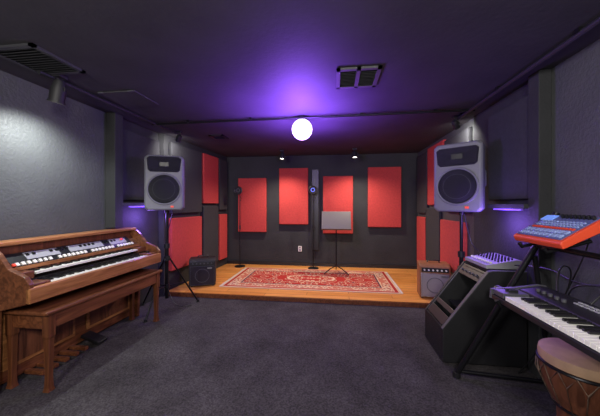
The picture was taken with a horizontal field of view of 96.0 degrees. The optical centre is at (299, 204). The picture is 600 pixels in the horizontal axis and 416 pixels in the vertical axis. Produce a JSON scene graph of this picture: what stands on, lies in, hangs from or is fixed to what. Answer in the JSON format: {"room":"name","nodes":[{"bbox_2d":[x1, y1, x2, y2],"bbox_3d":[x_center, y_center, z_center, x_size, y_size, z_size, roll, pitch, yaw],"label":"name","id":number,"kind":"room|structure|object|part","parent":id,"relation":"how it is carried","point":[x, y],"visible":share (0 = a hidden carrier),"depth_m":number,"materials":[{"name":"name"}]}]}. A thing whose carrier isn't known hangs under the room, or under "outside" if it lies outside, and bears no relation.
{"room":"studio","nodes":[
{"label":"studio","id":0,"kind":"room"},
{"bbox_2d":[0,70,113,240],"bbox_3d":[-2.412,0.150,1.872,0.100,2.400,8.300,0,0,7],"label":"wall","id":1,"kind":"structure","parent":0,"point":[53,155],"depth_m":2.44,"materials":[{"name":"paint"}]},
{"bbox_2d":[106,112,122,227],"bbox_3d":[-2.141,-0.395,3.117,0.120,1.310,0.120,0,0,7],"label":"trim","id":2,"kind":"structure","parent":1,"relation":"attached to","point":[114,121],"depth_m":3.06,"materials":[{"name":"paint"}]},
{"bbox_2d":[114,119,157,306],"bbox_3d":[-2.134,0.150,3.568,0.020,2.400,0.775,0,0,7],"label":"lining","id":3,"kind":"object","parent":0,"point":[145,221],"visible":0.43,"depth_m":3.65,"materials":[{"name":"paint"}]},
{"bbox_2d":[123,129,159,200],"bbox_3d":[-2.098,-0.490,3.566,0.050,0.860,0.700,0,0,7],"label":"acoustic panel","id":4,"kind":"object","parent":3,"relation":"attached to","point":[136,147],"visible":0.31,"depth_m":3.43,"materials":[{"name":"grey fabric"}]},
{"bbox_2d":[158,133,226,296],"bbox_3d":[-1.850,0.150,4.955,0.230,2.400,2.040,0,0,7],"label":"wall","id":5,"kind":"structure","parent":0,"point":[174,277],"depth_m":4.15,"materials":[{"name":"paint"}]},
{"bbox_2d":[123,202,143,205],"bbox_3d":[-2.075,-0.010,3.558,0.100,0.040,0.770,0,0,7],"label":"trim","id":6,"kind":"structure","parent":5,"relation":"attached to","point":[124,203],"depth_m":3.31,"materials":[{"name":"grey paint"}]},
{"bbox_2d":[169,216,201,270],"bbox_3d":[-1.877,0.600,4.475,0.060,0.800,0.820,0,0,12],"label":"acoustic panel","id":7,"kind":"object","parent":5,"relation":"attached to","point":[185,233],"visible":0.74,"depth_m":4.37,"materials":[{"name":"red fabric"}]},
{"bbox_2d":[169,142,201,213],"bbox_3d":[-1.877,-0.410,4.475,0.060,1.080,0.820,0,0,12],"label":"acoustic panel","id":8,"kind":"object","parent":5,"relation":"attached to","point":[193,158],"visible":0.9,"depth_m":4.55,"materials":[{"name":"grey fabric"}]},
{"bbox_2d":[201,206,217,261],"bbox_3d":[-1.729,0.575,5.197,0.060,1.110,0.550,0,0,12],"label":"acoustic panel","id":9,"kind":"object","parent":5,"relation":"attached to","point":[209,214],"visible":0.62,"depth_m":5.15,"materials":[{"name":"grey fabric"}]},
{"bbox_2d":[202,153,217,203],"bbox_3d":[-1.729,-0.490,5.197,0.060,0.920,0.550,0,0,12],"label":"acoustic panel","id":10,"kind":"object","parent":5,"relation":"attached to","point":[209,163],"visible":0.8,"depth_m":5.12,"materials":[{"name":"red fabric"}]},
{"bbox_2d":[217,159,226,209],"bbox_3d":[-1.630,-0.425,5.678,0.060,1.050,0.330,0,0,12],"label":"acoustic panel","id":11,"kind":"object","parent":5,"relation":"attached to","point":[222,164],"visible":0.82,"depth_m":5.62,"materials":[{"name":"grey fabric"}]},
{"bbox_2d":[218,214,226,259],"bbox_3d":[-1.630,0.660,5.678,0.060,0.940,0.330,0,0,12],"label":"acoustic panel","id":12,"kind":"object","parent":5,"relation":"attached to","point":[222,218],"visible":0.82,"depth_m":5.62,"materials":[{"name":"red fabric"}]},
{"bbox_2d":[0,296,556,415],"bbox_3d":[-0.259,1.400,1.596,4.440,0.100,8.500,0,0,7],"label":"floor","id":13,"kind":"structure","parent":0,"point":[209,356],"depth_m":2.18,"materials":[{"name":"carpet"}]},
{"bbox_2d":[0,227,160,384],"bbox_3d":[-2.005,0.812,2.586,0.485,1.075,1.440,0,0,7],"label":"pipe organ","id":14,"kind":"object","parent":13,"relation":"on","point":[32,269],"visible":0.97,"depth_m":2.34,"materials":[{"name":"brown wood"}]},
{"bbox_2d":[2,295,128,371],"bbox_3d":[-2.111,1.010,2.599,0.012,0.440,1.240,0,0,7],"label":"panel","id":15,"kind":"object","parent":14,"relation":"attached to","point":[30,341],"depth_m":2.41,"materials":[{"name":"brown wood"}]},
{"bbox_3d":[-2.171,0.290,2.607,0.150,0.030,1.440,0,0,7],"label":"lid","id":16,"kind":"part","parent":14,"relation":"part of","materials":[{"name":"brown wood"}]},
{"bbox_3d":[-2.088,0.419,2.596,0.097,0.093,1.200,0,0,7],"label":"panel plate","id":17,"kind":"part","parent":14,"relation":"part of","materials":[{"name":"black plastic"}]},
{"bbox_3d":[-2.119,0.427,2.600,0.175,0.245,1.348,0,0,7],"label":"control panel","id":18,"kind":"part","parent":14,"relation":"part of","materials":[{"name":"brown wood"}]},
{"bbox_3d":[-2.029,0.477,2.589,0.013,0.025,1.348,0,0,7],"label":"panel trim","id":19,"kind":"part","parent":14,"relation":"part of","materials":[{"name":"brown wood"}]},
{"bbox_3d":[-1.782,0.630,2.557,0.035,0.110,1.420,0,0,7],"label":"rail","id":20,"kind":"part","parent":14,"relation":"part of","materials":[{"name":"brown wood"}]},
{"bbox_2d":[2,269,161,392],"bbox_3d":[-1.903,1.055,2.573,0.400,0.590,1.300,0,0,7],"label":"bench","id":21,"kind":"object","parent":13,"relation":"on","point":[46,315],"visible":0.98,"depth_m":2.08,"materials":[{"name":"brown wood"}]},
{"bbox_3d":[-2.133,1.070,2.002,0.054,0.560,0.054,0,0,7],"label":"leg","id":22,"kind":"part","parent":21,"relation":"part of","materials":[{"name":"brown wood"}]},
{"bbox_3d":[-1.825,1.070,1.963,0.054,0.560,0.054,0,0,7],"label":"leg","id":23,"kind":"part","parent":21,"relation":"part of","materials":[{"name":"brown wood"}]},
{"bbox_3d":[-1.903,0.775,2.573,0.400,0.030,1.300,0,0,7],"label":"seat","id":24,"kind":"part","parent":21,"relation":"part of","materials":[{"name":"brown wood"}]},
{"bbox_3d":[-1.982,1.070,3.183,0.054,0.560,0.054,0,0,7],"label":"leg","id":25,"kind":"part","parent":21,"relation":"part of","materials":[{"name":"brown wood"}]},
{"bbox_3d":[-1.674,1.070,3.143,0.054,0.560,0.054,0,0,7],"label":"leg","id":26,"kind":"part","parent":21,"relation":"part of","materials":[{"name":"brown wood"}]},
{"bbox_2d":[142,155,198,322],"bbox_3d":[-1.693,0.367,3.447,0.733,1.964,0.625,0,0,-17],"label":"speaker","id":27,"kind":"object","parent":13,"relation":"on","point":[164,176],"visible":0.96,"depth_m":3.34},
{"bbox_2d":[148,175,179,202],"bbox_3d":[-1.673,-0.195,3.320,0.364,0.364,0.024,0,0,-17],"label":"grille","id":28,"kind":"object","parent":27,"relation":"attached to","point":[161,188],"depth_m":3.31,"materials":[{"name":"black"}]},
{"bbox_3d":[-1.567,1.013,3.650,0.388,0.656,0.022,0,0,-41],"label":"leg","id":29,"kind":"part","parent":27,"relation":"part of","materials":[{"name":"black metal"}]},
{"bbox_2d":[169,264,432,307],"bbox_3d":[0.184,1.320,4.723,4.147,0.060,1.976,0,0,7],"label":"stage platform","id":30,"kind":"object","parent":13,"relation":"on","point":[405,279],"visible":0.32,"depth_m":3.98,"materials":[{"name":"brown wood"}]},
{"bbox_2d":[189,255,215,286],"bbox_3d":[-1.573,1.052,4.375,0.400,0.477,0.273,0,0,-15],"label":"amplifier","id":31,"kind":"object","parent":30,"relation":"on","point":[202,268],"visible":1,"depth_m":4.26,"materials":[{"name":"black"}]},
{"bbox_2d":[234,186,244,267],"bbox_3d":[-1.261,0.449,5.661,0.220,1.682,0.231,0,0,7],"label":"microphone stand","id":32,"kind":"object","parent":30,"relation":"on","point":[237,190],"visible":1,"depth_m":5.56,"materials":[{"name":"black metal"}]},
{"bbox_2d":[220,267,402,293],"bbox_3d":[0.191,1.283,4.714,2.800,0.012,1.300,0,0,7],"label":"rug","id":33,"kind":"object","parent":30,"relation":"on","point":[249,277],"visible":1,"depth_m":4.57,"materials":[{"name":"red fabric"}]},
{"bbox_2d":[321,211,350,274],"bbox_3d":[0.684,0.698,5.107,0.540,1.150,0.424,0,0,7],"label":"music stand","id":34,"kind":"object","parent":33,"relation":"on","point":[331,220],"visible":1,"depth_m":5.04,"materials":[{"name":"black metal"}]},
{"bbox_3d":[0.676,0.291,5.039,0.540,0.380,0.006,0,-28,7],"label":"desk plate","id":35,"kind":"part","parent":34,"relation":"part of","materials":[{"name":"grey metal"}]},
{"bbox_2d":[308,186,318,268],"bbox_3d":[0.269,0.449,5.485,0.220,1.682,0.231,0,0,7],"label":"microphone stand","id":36,"kind":"object","parent":30,"relation":"on","point":[312,189],"visible":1,"depth_m":5.48,"materials":[{"name":"black metal"}]},
{"bbox_2d":[417,259,450,297],"bbox_3d":[1.877,1.032,3.801,0.390,0.517,0.273,0,0,15],"label":"amplifier","id":37,"kind":"object","parent":30,"relation":"on","point":[432,275],"visible":0.84,"depth_m":3.70,"materials":[{"name":"fabric"}]},
{"bbox_2d":[168,212,599,373],"bbox_3d":[0.312,0.711,2.999,4.075,1.265,1.603,0,0,37],"label":"cables","id":38,"kind":"object","parent":13,"relation":"on","point":[571,278],"visible":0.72,"depth_m":1.74,"materials":[{"name":"black rubber"}]},
{"bbox_2d":[434,140,486,267],"bbox_3d":[1.747,0.354,2.917,0.450,1.989,0.449,0,0,43],"label":"speaker","id":39,"kind":"object","parent":13,"relation":"on","point":[460,173],"visible":0.74,"depth_m":2.75},
{"bbox_2d":[438,169,476,203],"bbox_3d":[1.601,-0.190,2.763,0.364,0.364,0.024,0,0,43],"label":"grille","id":40,"kind":"object","parent":39,"relation":"attached to","point":[455,186],"depth_m":2.75,"materials":[{"name":"black"}]},
{"bbox_3d":[1.914,-0.280,2.801,0.020,0.212,0.041,0,0,-22],"label":"handle","id":41,"kind":"part","parent":39,"relation":"part of","materials":[{"name":"grey plastic"}]},
{"bbox_2d":[425,260,526,367],"bbox_3d":[1.559,0.948,2.471,0.656,0.805,0.462,0,0,7],"label":"equipment rack","id":42,"kind":"object","parent":13,"relation":"on","point":[455,316],"visible":0.92,"depth_m":2.26,"materials":[{"name":"black"}]},
{"bbox_3d":[1.454,0.806,2.677,0.010,0.580,0.010,37,4,6],"label":"rail","id":43,"kind":"part","parent":42,"relation":"part of","materials":[{"name":"grey plastic"}]},
{"bbox_3d":[1.531,0.797,2.259,0.656,0.505,0.034,0,0,7],"label":"edge trim","id":44,"kind":"part","parent":42,"relation":"part of","materials":[{"name":"grey plastic"}]},
{"bbox_2d":[465,252,521,269],"bbox_3d":[1.748,0.498,2.468,0.280,0.089,0.380,0,0,7],"label":"mixer","id":45,"kind":"object","parent":42,"relation":"on","point":[487,260],"depth_m":2.35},
{"bbox_2d":[452,211,599,383],"bbox_3d":[1.430,0.696,1.208,0.686,1.308,1.816,0,0,7],"label":"keyboard stand","id":46,"kind":"object","parent":13,"relation":"on","point":[530,255],"depth_m":1.64,"materials":[{"name":"black metal"}]},
{"bbox_3d":[1.348,0.588,1.592,0.370,0.048,0.024,0,0,7],"label":"arm","id":47,"kind":"part","parent":46,"relation":"part of","materials":[{"name":"black metal"}]},
{"bbox_3d":[1.508,0.232,1.702,0.247,0.085,0.022,0,0,7],"label":"arm","id":48,"kind":"part","parent":46,"relation":"part of","materials":[{"name":"black metal"}]},
{"bbox_2d":[489,284,599,361],"bbox_3d":[1.286,0.537,1.146,0.320,0.096,1.100,0,0,7],"label":"keyboard","id":49,"kind":"object","parent":46,"relation":"on","point":[576,322],"visible":1,"depth_m":1.31,"materials":[{"name":"black plastic"}]},
{"bbox_3d":[1.517,0.144,1.590,0.251,0.179,0.380,0,0,7],"label":"groove sampler","id":50,"kind":"part","parent":46,"relation":"part of","materials":[{"name":"plastic"}]},
{"bbox_3d":[1.501,0.126,1.592,0.226,0.022,0.344,-27,-3,6],"label":"plate","id":51,"kind":"part","parent":46,"relation":"part of","materials":[{"name":"blue"}]},
{"bbox_3d":[1.483,0.232,1.504,0.247,0.085,0.022,0,0,7],"label":"arm","id":52,"kind":"part","parent":46,"relation":"part of","materials":[{"name":"black metal"}]},
{"bbox_2d":[535,338,599,415],"bbox_3d":[1.556,1.082,1.484,0.398,0.536,0.398,0,0,7],"label":"drum","id":53,"kind":"object","parent":13,"relation":"on","point":[571,377],"visible":0.94,"depth_m":1.42,"materials":[{"name":"brown wood"}]},
{"bbox_2d":[0,0,599,156],"bbox_3d":[-0.259,-1.100,1.596,4.440,0.100,8.500,0,0,7],"label":"ceiling","id":54,"kind":"structure","parent":0,"point":[199,60],"depth_m":1.90,"materials":[{"name":"paint"}]},
{"bbox_2d":[0,42,85,75],"bbox_3d":[-1.897,-1.042,1.957,0.380,0.016,0.380,0,0,7],"label":"ceiling vent","id":55,"kind":"object","parent":54,"relation":"attached to","point":[30,56],"depth_m":1.94,"materials":[{"name":"black metal"}]},
{"bbox_2d":[47,75,67,105],"bbox_3d":[-1.964,-0.932,2.192,0.148,0.236,0.117,0,0,7],"label":"spotlight","id":56,"kind":"object","parent":54,"relation":"attached to","point":[58,90],"visible":0.94,"depth_m":2.16,"materials":[{"name":"black metal"}]},
{"bbox_2d":[97,90,157,105],"bbox_3d":[-1.677,-1.042,2.650,0.380,0.016,0.350,0,0,7],"label":"access hatch","id":57,"kind":"object","parent":54,"relation":"attached to","point":[128,97],"visible":1,"depth_m":2.63,"materials":[{"name":"paint"}]},
{"bbox_2d":[175,131,181,142],"bbox_3d":[-1.728,-0.972,3.854,0.081,0.156,0.116,0,0,-40],"label":"spotlight","id":58,"kind":"object","parent":54,"relation":"attached to","point":[178,137],"visible":1,"depth_m":3.83,"materials":[{"name":"black metal"}]},
{"bbox_2d":[209,134,228,139],"bbox_3d":[-1.244,-1.042,4.142,0.220,0.016,0.220,0,0,7],"label":"ceiling vent","id":59,"kind":"object","parent":54,"relation":"attached to","point":[221,136],"depth_m":4.13,"materials":[{"name":"black metal"}]},
{"bbox_2d":[279,150,284,159],"bbox_3d":[-0.347,-0.962,5.181,0.109,0.177,0.106,0,0,33],"label":"spotlight","id":60,"kind":"object","parent":54,"relation":"attached to","point":[281,154],"visible":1,"depth_m":5.16,"materials":[{"name":"black metal"}]},
{"bbox_2d":[292,115,311,139],"bbox_3d":[0.025,-0.914,3.223,0.248,0.272,0.248,0,0,7],"label":"globe lamp","id":61,"kind":"object","parent":54,"relation":"attached to","point":[301,128],"depth_m":3.14,"materials":[{"name":"white glass"}]},
{"bbox_2d":[37,16,599,133],"bbox_3d":[-0.155,-1.026,1.935,3.800,0.049,3.400,0,0,7],"label":"conduit","id":62,"kind":"object","parent":54,"relation":"attached to","point":[580,31],"depth_m":2.67,"materials":[{"name":"black metal"}]},
{"bbox_2d":[351,148,357,158],"bbox_3d":[1.020,-0.961,5.026,0.108,0.177,0.107,0,0,-20],"label":"spotlight","id":63,"kind":"object","parent":54,"relation":"attached to","point":[354,153],"visible":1,"depth_m":5.00,"materials":[{"name":"black metal"}]},
{"bbox_2d":[336,65,381,88],"bbox_3d":[0.471,-1.042,2.218,0.340,0.016,0.340,0,0,7],"label":"ceiling vent","id":64,"kind":"object","parent":54,"relation":"attached to","point":[364,76],"depth_m":2.19,"materials":[{"name":"black metal"}]},
{"bbox_2d":[451,116,459,129],"bbox_3d":[1.845,-0.972,3.196,0.116,0.157,0.082,0,0,-41],"label":"spotlight","id":65,"kind":"object","parent":54,"relation":"attached to","point":[455,123],"visible":0.97,"depth_m":3.18,"materials":[{"name":"black metal"}]},
{"bbox_2d":[227,153,417,264],"bbox_3d":[0.274,0.150,5.762,4.440,2.400,0.100,0,0,7],"label":"wall","id":66,"kind":"structure","parent":0,"point":[280,243],"depth_m":5.68,"materials":[{"name":"paint"}]},
{"bbox_2d":[238,178,266,231],"bbox_3d":[-1.030,0.000,5.842,0.622,1.160,0.070,0,0,7],"label":"acoustic panel","id":67,"kind":"object","parent":66,"relation":"attached to","point":[252,207],"visible":1,"depth_m":5.81,"materials":[{"name":"red fabric"}]},
{"bbox_2d":[279,168,307,224],"bbox_3d":[-0.134,-0.185,5.728,0.618,1.190,0.070,0,0,7],"label":"acoustic panel","id":68,"kind":"object","parent":66,"relation":"attached to","point":[293,182],"visible":1,"depth_m":5.69,"materials":[{"name":"red fabric"}]},
{"bbox_2d":[312,169,318,249],"bbox_3d":[0.324,0.100,5.674,0.150,1.700,0.060,0,0,7],"label":"strip","id":69,"kind":"object","parent":66,"relation":"attached to","point":[315,172],"visible":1,"depth_m":5.64,"materials":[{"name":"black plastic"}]},
{"bbox_2d":[227,260,416,268],"bbox_3d":[0.386,1.255,5.687,4.000,0.070,0.020,0,0,7],"label":"baseboard","id":70,"kind":"structure","parent":66,"relation":"attached to","point":[228,261],"depth_m":5.66,"materials":[{"name":"black plastic"}]},
{"bbox_2d":[323,176,352,233],"bbox_3d":[0.787,-0.005,5.609,0.614,1.190,0.070,0,0,7],"label":"acoustic panel","id":71,"kind":"object","parent":66,"relation":"attached to","point":[337,190],"visible":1,"depth_m":5.57,"materials":[{"name":"red fabric"}]},
{"bbox_2d":[368,167,400,226],"bbox_3d":[1.715,-0.160,5.491,0.654,1.220,0.070,0,0,7],"label":"acoustic panel","id":72,"kind":"object","parent":66,"relation":"attached to","point":[384,183],"visible":1,"depth_m":5.46,"materials":[{"name":"red fabric"}]},
{"bbox_2d":[474,82,527,361],"bbox_3d":[2.010,0.150,2.702,0.020,2.400,1.010,0,0,7],"label":"wall","id":73,"kind":"structure","parent":0,"point":[494,230],"depth_m":2.72,"materials":[{"name":"paint"}]},
{"bbox_2d":[488,95,527,199],"bbox_3d":[1.950,-0.485,2.523,0.050,0.870,0.600,0,0,7],"label":"acoustic panel","id":74,"kind":"object","parent":73,"relation":"attached to","point":[508,127],"visible":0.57,"depth_m":2.47,"materials":[{"name":"grey fabric"}]},
{"bbox_2d":[418,39,599,337],"bbox_3d":[1.893,0.150,1.320,0.100,2.400,8.300,0,0,7],"label":"wall","id":75,"kind":"structure","parent":0,"point":[575,82],"depth_m":1.87,"materials":[{"name":"paint"}]},
{"bbox_2d":[417,216,425,259],"bbox_3d":[2.300,0.685,5.094,0.050,0.930,0.490,0,0,7],"label":"acoustic panel","id":76,"kind":"object","parent":75,"relation":"attached to","point":[421,221],"visible":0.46,"depth_m":5.04,"materials":[{"name":"red fabric"}]},
{"bbox_2d":[417,151,428,212],"bbox_3d":[2.294,-0.400,5.049,0.050,1.100,0.580,0,0,7],"label":"acoustic panel","id":77,"kind":"object","parent":75,"relation":"attached to","point":[422,160],"visible":0.76,"depth_m":4.98,"materials":[{"name":"grey fabric"}]},
{"bbox_2d":[426,208,441,260],"bbox_3d":[2.224,0.590,4.504,0.050,1.080,0.620,0,0,7],"label":"acoustic panel","id":78,"kind":"object","parent":75,"relation":"attached to","point":[433,217],"visible":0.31,"depth_m":4.43,"materials":[{"name":"grey fabric"}]},
{"bbox_2d":[428,139,445,204],"bbox_3d":[2.208,-0.490,4.375,0.050,0.980,0.700,0,0,7],"label":"acoustic panel","id":79,"kind":"object","parent":75,"relation":"attached to","point":[431,149],"visible":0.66,"depth_m":4.52,"materials":[{"name":"red fabric"}]},
{"bbox_2d":[440,219,466,272],"bbox_3d":[2.131,0.575,3.775,0.050,0.710,0.770,0,0,7],"label":"acoustic panel","id":80,"kind":"object","parent":75,"relation":"attached to","point":[449,229],"visible":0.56,"depth_m":3.75,"materials":[{"name":"red fabric"}]},
{"bbox_2d":[444,127,471,212],"bbox_3d":[2.113,-0.425,3.636,0.050,1.050,0.730,0,0,7],"label":"acoustic panel","id":81,"kind":"object","parent":75,"relation":"attached to","point":[465,135],"visible":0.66,"depth_m":3.42,"materials":[{"name":"grey fabric"}]},
{"bbox_2d":[488,204,527,208],"bbox_3d":[1.920,0.010,2.471,0.100,0.040,0.530,0,0,7],"label":"trim","id":82,"kind":"structure","parent":75,"relation":"attached to","point":[517,206],"depth_m":2.40,"materials":[{"name":"grey fabric"}]},
{"bbox_2d":[493,208,522,210],"bbox_3d":[1.900,0.040,2.479,0.020,0.015,0.400,0,0,7],"label":"led light","id":83,"kind":"object","parent":75,"relation":"attached to","point":[493,208],"visible":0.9,"depth_m":2.50,"materials":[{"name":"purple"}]},
{"bbox_2d":[528,69,550,378],"bbox_3d":[1.903,0.150,2.146,0.090,2.400,0.120,0,0,7],"label":"pillar","id":84,"kind":"structure","parent":75,"relation":"attached to","point":[539,82],"depth_m":2.10,"materials":[{"name":"paint"}]}
]}

